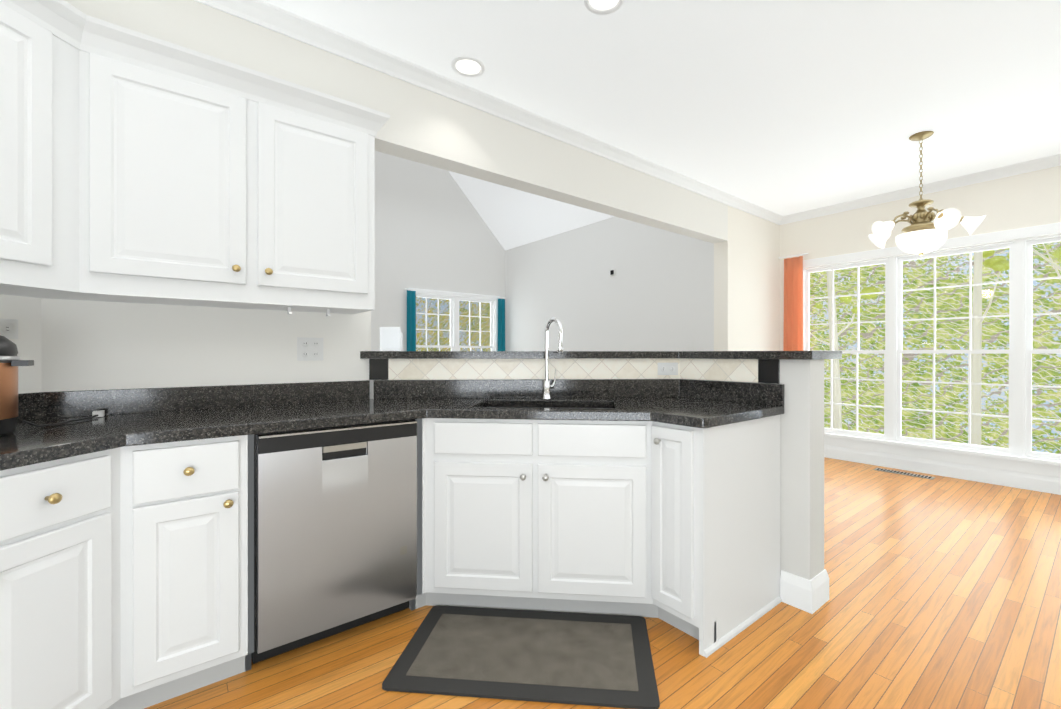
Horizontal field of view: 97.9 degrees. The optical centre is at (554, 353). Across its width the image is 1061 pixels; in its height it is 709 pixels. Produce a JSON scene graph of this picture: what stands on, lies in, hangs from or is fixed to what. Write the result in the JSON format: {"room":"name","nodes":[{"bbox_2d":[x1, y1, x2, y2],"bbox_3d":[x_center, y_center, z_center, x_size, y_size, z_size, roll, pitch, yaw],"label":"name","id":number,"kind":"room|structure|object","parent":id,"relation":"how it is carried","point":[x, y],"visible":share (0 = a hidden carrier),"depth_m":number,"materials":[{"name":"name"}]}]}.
{"room":"kitchen","nodes":[
{"label":"kitchen","id":0,"kind":"room"},
{"bbox_2d":[0,294,40,393],"bbox_3d":[-2.110,-0.232,0.641,0.160,2.780,2.200,0,0,5],"label":"wall","id":1,"kind":"structure","parent":0,"point":[25,312],"depth_m":1.69,"materials":[{"name":"white paint"}]},
{"bbox_2d":[0,319,17,338],"bbox_3d":[-1.933,-0.087,1.599,0.006,0.070,0.115,0,0,5],"label":"outlet","id":2,"kind":"object","parent":1,"relation":"attached to","point":[8,328],"visible":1,"depth_m":1.63,"materials":[{"name":"white plastic"}]},
{"bbox_2d":[41,0,779,391],"bbox_3d":[0.321,-0.234,3.685,6.355,2.780,0.160,0,0,-40],"label":"wall","id":3,"kind":"structure","parent":0,"point":[94,345],"depth_m":2.39,"materials":[{"name":"white paint"}]},
{"bbox_2d":[0,0,390,315],"bbox_3d":[-1.465,-0.627,1.517,1.792,0.840,0.908,0,0,-40],"label":"upper cabinet","id":4,"kind":"object","parent":3,"relation":"attached to","point":[137,167],"visible":1,"depth_m":1.27,"materials":[{"name":"white paint"}]},
{"bbox_2d":[297,337,322,360],"bbox_3d":[-1.221,-0.023,2.304,0.118,0.115,0.006,0,0,-40],"label":"outlet","id":5,"kind":"object","parent":3,"relation":"attached to","point":[309,349],"visible":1,"depth_m":2.30,"materials":[{"name":"white plastic"}]},
{"bbox_2d":[369,359,387,379],"bbox_3d":[-0.949,0.084,2.487,0.099,0.114,0.012,0,0,-4],"label":"wall tile","id":6,"kind":"structure","parent":3,"relation":"attached to","point":[378,369],"depth_m":2.48,"materials":[{"name":"black tile"}]},
{"bbox_2d":[380,327,401,350],"bbox_3d":[-0.897,-0.080,2.525,0.110,0.130,0.044,0,0,-4],"label":"acrylic holder","id":7,"kind":"object","parent":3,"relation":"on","point":[390,338],"visible":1,"depth_m":2.50,"materials":[{"name":"white plastic"}]},
{"bbox_2d":[194,0,782,224],"bbox_3d":[0.408,-1.584,3.610,5.995,0.080,0.066,0,0,-40],"label":"crown molding","id":8,"kind":"structure","parent":3,"relation":"attached to","point":[281,21],"depth_m":2.73,"materials":[{"name":"white paint"}]},
{"bbox_2d":[371,151,504,350],"bbox_3d":[-3.023,-1.945,6.587,5.720,6.200,0.160,0,0,-40],"label":"wall","id":9,"kind":"structure","parent":0,"point":[433,231],"depth_m":7.26,"materials":[{"name":"white paint"}]},
{"bbox_2d":[408,288,499,350],"bbox_3d":[-1.647,-0.141,7.668,1.680,1.750,0.175,0,0,-40],"label":"room window","id":10,"kind":"structure","parent":9,"relation":"in","point":[454,330],"depth_m":7.66,"materials":[{"name":"white paint"}]},
{"bbox_2d":[405,288,504,297],"bbox_3d":[-1.570,-0.986,7.591,1.840,0.014,0.014,0,0,-40],"label":"curtain rod","id":11,"kind":"object","parent":10,"relation":"attached to","point":[454,293],"visible":0.91,"depth_m":7.53,"materials":[{"name":"white paint"}]},
{"bbox_2d":[407,290,415,350],"bbox_3d":[-2.201,-0.080,7.069,0.156,1.770,0.031,0,0,-40],"label":"curtain","id":12,"kind":"object","parent":11,"relation":"hanging from","point":[411,320],"visible":0.5,"depth_m":7.08,"materials":[{"name":"teal fabric"}]},
{"bbox_2d":[498,298,504,350],"bbox_3d":[-0.940,-0.081,8.110,0.167,1.770,0.031,0,0,-40],"label":"curtain","id":13,"kind":"object","parent":11,"relation":"hanging from","point":[501,324],"visible":0.44,"depth_m":8.12,"materials":[{"name":"teal fabric"}]},
{"bbox_2d":[449,171,613,249],"bbox_3d":[-0.477,-3.141,5.856,3.000,3.210,4.527,0,0,-40],"label":"ceiling","id":14,"kind":"structure","parent":0,"point":[512,218],"depth_m":7.28,"materials":[{"name":"white paint"}]},
{"bbox_2d":[360,351,841,579],"bbox_3d":[0.161,0.572,2.431,1.819,1.170,1.832,0,0,-40],"label":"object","id":15,"kind":"structure","parent":0,"point":[802,479],"depth_m":2.27,"materials":[{"name":"white paint"}]},
{"bbox_2d":[16,379,783,421],"bbox_3d":[-0.780,0.193,1.650,3.503,0.100,1.577,0,0,-40],"label":"backsplash","id":16,"kind":"structure","parent":15,"relation":"attached to","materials":[{"name":"black stone"}]},
{"bbox_2d":[658,363,677,374],"bbox_3d":[0.632,0.085,2.584,0.115,0.070,0.006,0,0,-4],"label":"outlet","id":17,"kind":"object","parent":15,"relation":"attached to","point":[667,368],"visible":1,"depth_m":2.58,"materials":[{"name":"white plastic"}]},
{"bbox_2d":[758,359,779,383],"bbox_3d":[1.024,0.084,2.208,0.012,0.114,0.099,0,0,-40],"label":"wall tile","id":18,"kind":"structure","parent":15,"relation":"attached to","point":[768,370],"depth_m":2.20,"materials":[{"name":"black tile"}]},
{"bbox_2d":[780,569,828,613],"bbox_3d":[0.973,1.087,2.406,0.192,0.140,0.768,0,0,-40],"label":"baseboard","id":19,"kind":"structure","parent":15,"relation":"attached to","point":[811,596],"depth_m":2.10,"materials":[{"name":"white paint"}]},
{"bbox_2d":[144,457,1060,708],"bbox_3d":[0.299,1.187,2.506,7.890,0.060,10.727,0,0,-40],"label":"floor","id":20,"kind":"structure","parent":0,"point":[944,592],"depth_m":1.88,"materials":[{"name":"brown wood"}]},
{"bbox_2d":[251,419,416,663],"bbox_3d":[-1.017,0.723,2.051,0.598,0.868,0.600,0,0,-40],"label":"dishwasher","id":21,"kind":"object","parent":20,"relation":"on","point":[335,530],"visible":0.98,"depth_m":1.79,"materials":[{"name":"silver metal"}]},
{"bbox_2d":[0,317,783,708],"bbox_3d":[-0.857,0.485,1.585,3.704,1.345,1.579,0,0,-40],"label":"base unit","id":22,"kind":"object","parent":20,"relation":"on","point":[126,551],"visible":1,"depth_m":1.84,"materials":[{"name":"white paint"}]},
{"bbox_2d":[0,336,104,435],"bbox_3d":[-1.767,0.074,1.445,0.468,0.336,0.558,0,0,-40],"label":"pressure cooker","id":23,"kind":"object","parent":22,"relation":"on","point":[10,361],"visible":1,"depth_m":1.37,"materials":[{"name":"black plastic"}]},
{"bbox_2d":[0,397,783,470],"bbox_3d":[-0.857,0.263,1.585,3.703,0.039,1.578,0,0,-40],"label":"countertop","id":24,"kind":"structure","parent":22,"relation":"on","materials":[{"name":"black stone"}]},
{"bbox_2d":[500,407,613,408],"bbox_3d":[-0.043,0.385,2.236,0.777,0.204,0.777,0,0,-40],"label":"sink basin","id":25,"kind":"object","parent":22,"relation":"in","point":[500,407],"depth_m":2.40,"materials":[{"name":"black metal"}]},
{"bbox_2d":[382,605,659,708],"bbox_3d":[-0.106,1.151,1.798,0.950,0.011,0.520,0,0,5],"label":"area rug","id":26,"kind":"object","parent":20,"relation":"on","point":[604,660],"visible":0.96,"depth_m":1.73,"materials":[{"name":"grey fabric"}]},
{"bbox_2d":[874,468,934,479],"bbox_3d":[3.353,1.152,4.438,0.100,0.008,0.460,0,0,-40],"label":"floor vent","id":27,"kind":"object","parent":20,"relation":"in","point":[905,473],"visible":1,"depth_m":4.42,"materials":[{"name":"silver metal"}]},
{"bbox_2d":[505,216,713,350],"bbox_3d":[0.511,-0.495,6.672,0.160,3.300,4.207,0,0,-40],"label":"wall","id":28,"kind":"structure","parent":0,"point":[655,292],"depth_m":6.22,"materials":[{"name":"white paint"}]},
{"bbox_2d":[610,269,614,275],"bbox_3d":[0.776,-1.090,6.205,0.023,0.080,0.080,0,0,-40],"label":"thermostat","id":29,"kind":"object","parent":28,"relation":"attached to","point":[612,272],"visible":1,"depth_m":6.19,"materials":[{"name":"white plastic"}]},
{"bbox_2d":[688,339,692,349],"bbox_3d":[1.548,-0.104,5.281,0.010,0.115,0.070,0,0,-40],"label":"light switch","id":30,"kind":"object","parent":28,"relation":"attached to","point":[690,344],"visible":1,"depth_m":5.28,"materials":[{"name":"white plastic"}]},
{"bbox_2d":[262,0,1060,215],"bbox_3d":[1.693,-1.672,0.823,7.860,0.100,6.320,0,0,-40],"label":"ceiling","id":31,"kind":"structure","parent":0,"point":[784,107],"depth_m":2.70,"materials":[{"name":"white paint"}]},
{"bbox_2d":[451,56,484,77],"bbox_3d":[-0.491,-1.619,2.609,0.190,0.008,0.190,0,0,-40],"label":"recessed light","id":32,"kind":"object","parent":31,"relation":"in","point":[468,66],"visible":1,"depth_m":2.60,"materials":[{"name":"white paint"}]},
{"bbox_2d":[584,0,623,14],"bbox_3d":[0.225,-1.618,2.108,0.190,0.008,0.190,0,0,-40],"label":"recessed light","id":33,"kind":"object","parent":31,"relation":"in","point":[601,7],"visible":1,"depth_m":2.15,"materials":[{"name":"white paint"}]},
{"bbox_2d":[868,131,985,255],"bbox_3d":[2.738,-1.176,3.447,0.679,0.894,0.698,0,0,-40],"label":"chandelier","id":34,"kind":"object","parent":31,"relation":"hanging from","point":[921,234],"visible":1,"depth_m":3.37,"materials":[{"name":"white glass"}]},
{"bbox_2d":[780,166,1060,350],"bbox_3d":[4.666,-0.233,3.277,0.150,2.780,6.320,0,0,-40],"label":"wall","id":35,"kind":"structure","parent":0,"point":[1028,199],"depth_m":4.33,"materials":[{"name":"white paint"}]},
{"bbox_2d":[782,153,1060,223],"bbox_3d":[4.611,-1.583,3.173,0.066,0.080,5.910,0,0,-40],"label":"crown molding","id":36,"kind":"structure","parent":35,"relation":"attached to","point":[1054,160],"depth_m":4.38,"materials":[{"name":"white paint"}]},
{"bbox_2d":[803,222,1060,477],"bbox_3d":[4.034,-0.029,3.981,0.180,2.090,3.830,0,0,-40],"label":"window","id":37,"kind":"structure","parent":35,"relation":"in","point":[1020,351],"depth_m":4.32,"materials":[{"name":"white paint"}]},
{"bbox_2d":[779,253,808,350],"bbox_3d":[2.761,-0.143,5.349,0.035,1.998,0.330,0,0,-40],"label":"curtain","id":38,"kind":"object","parent":37,"relation":"hanging from","point":[793,305],"visible":0.62,"depth_m":5.33,"materials":[{"name":"orange fabric"}]},
{"bbox_2d":[824,445,1060,494],"bbox_3d":[4.602,1.087,3.225,0.016,0.140,6.000,0,0,-40],"label":"baseboard","id":39,"kind":"structure","parent":35,"relation":"attached to","point":[1039,483],"depth_m":4.30,"materials":[{"name":"white paint"}]},
{"label":"outside","id":40,"kind":"structure","parent":0,"visible":0},
{"bbox_3d":[2.506,2.555,5.386,19.000,0.400,24.000,0,0,-40],"label":"ground","id":41,"kind":"structure","parent":40,"visible":0},
{"bbox_2d":[810,244,1060,444],"bbox_3d":[6.595,-1.580,4.736,2.688,7.875,13.030,0,0,-43],"label":"trees","id":42,"kind":"object","parent":41,"relation":"on","point":[977,324],"depth_m":6.36,"materials":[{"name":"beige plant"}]},
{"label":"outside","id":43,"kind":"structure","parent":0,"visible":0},
{"bbox_2d":[416,297,490,350],"bbox_3d":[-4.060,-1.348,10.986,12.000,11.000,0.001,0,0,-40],"label":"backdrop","id":44,"kind":"structure","parent":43,"point":[444,339],"depth_m":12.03,"materials":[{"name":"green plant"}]},
{"bbox_2d":[810,241,1060,453],"bbox_3d":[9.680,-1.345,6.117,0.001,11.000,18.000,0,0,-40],"label":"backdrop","id":45,"kind":"structure","parent":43,"point":[948,306],"depth_m":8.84,"materials":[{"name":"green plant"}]}
]}

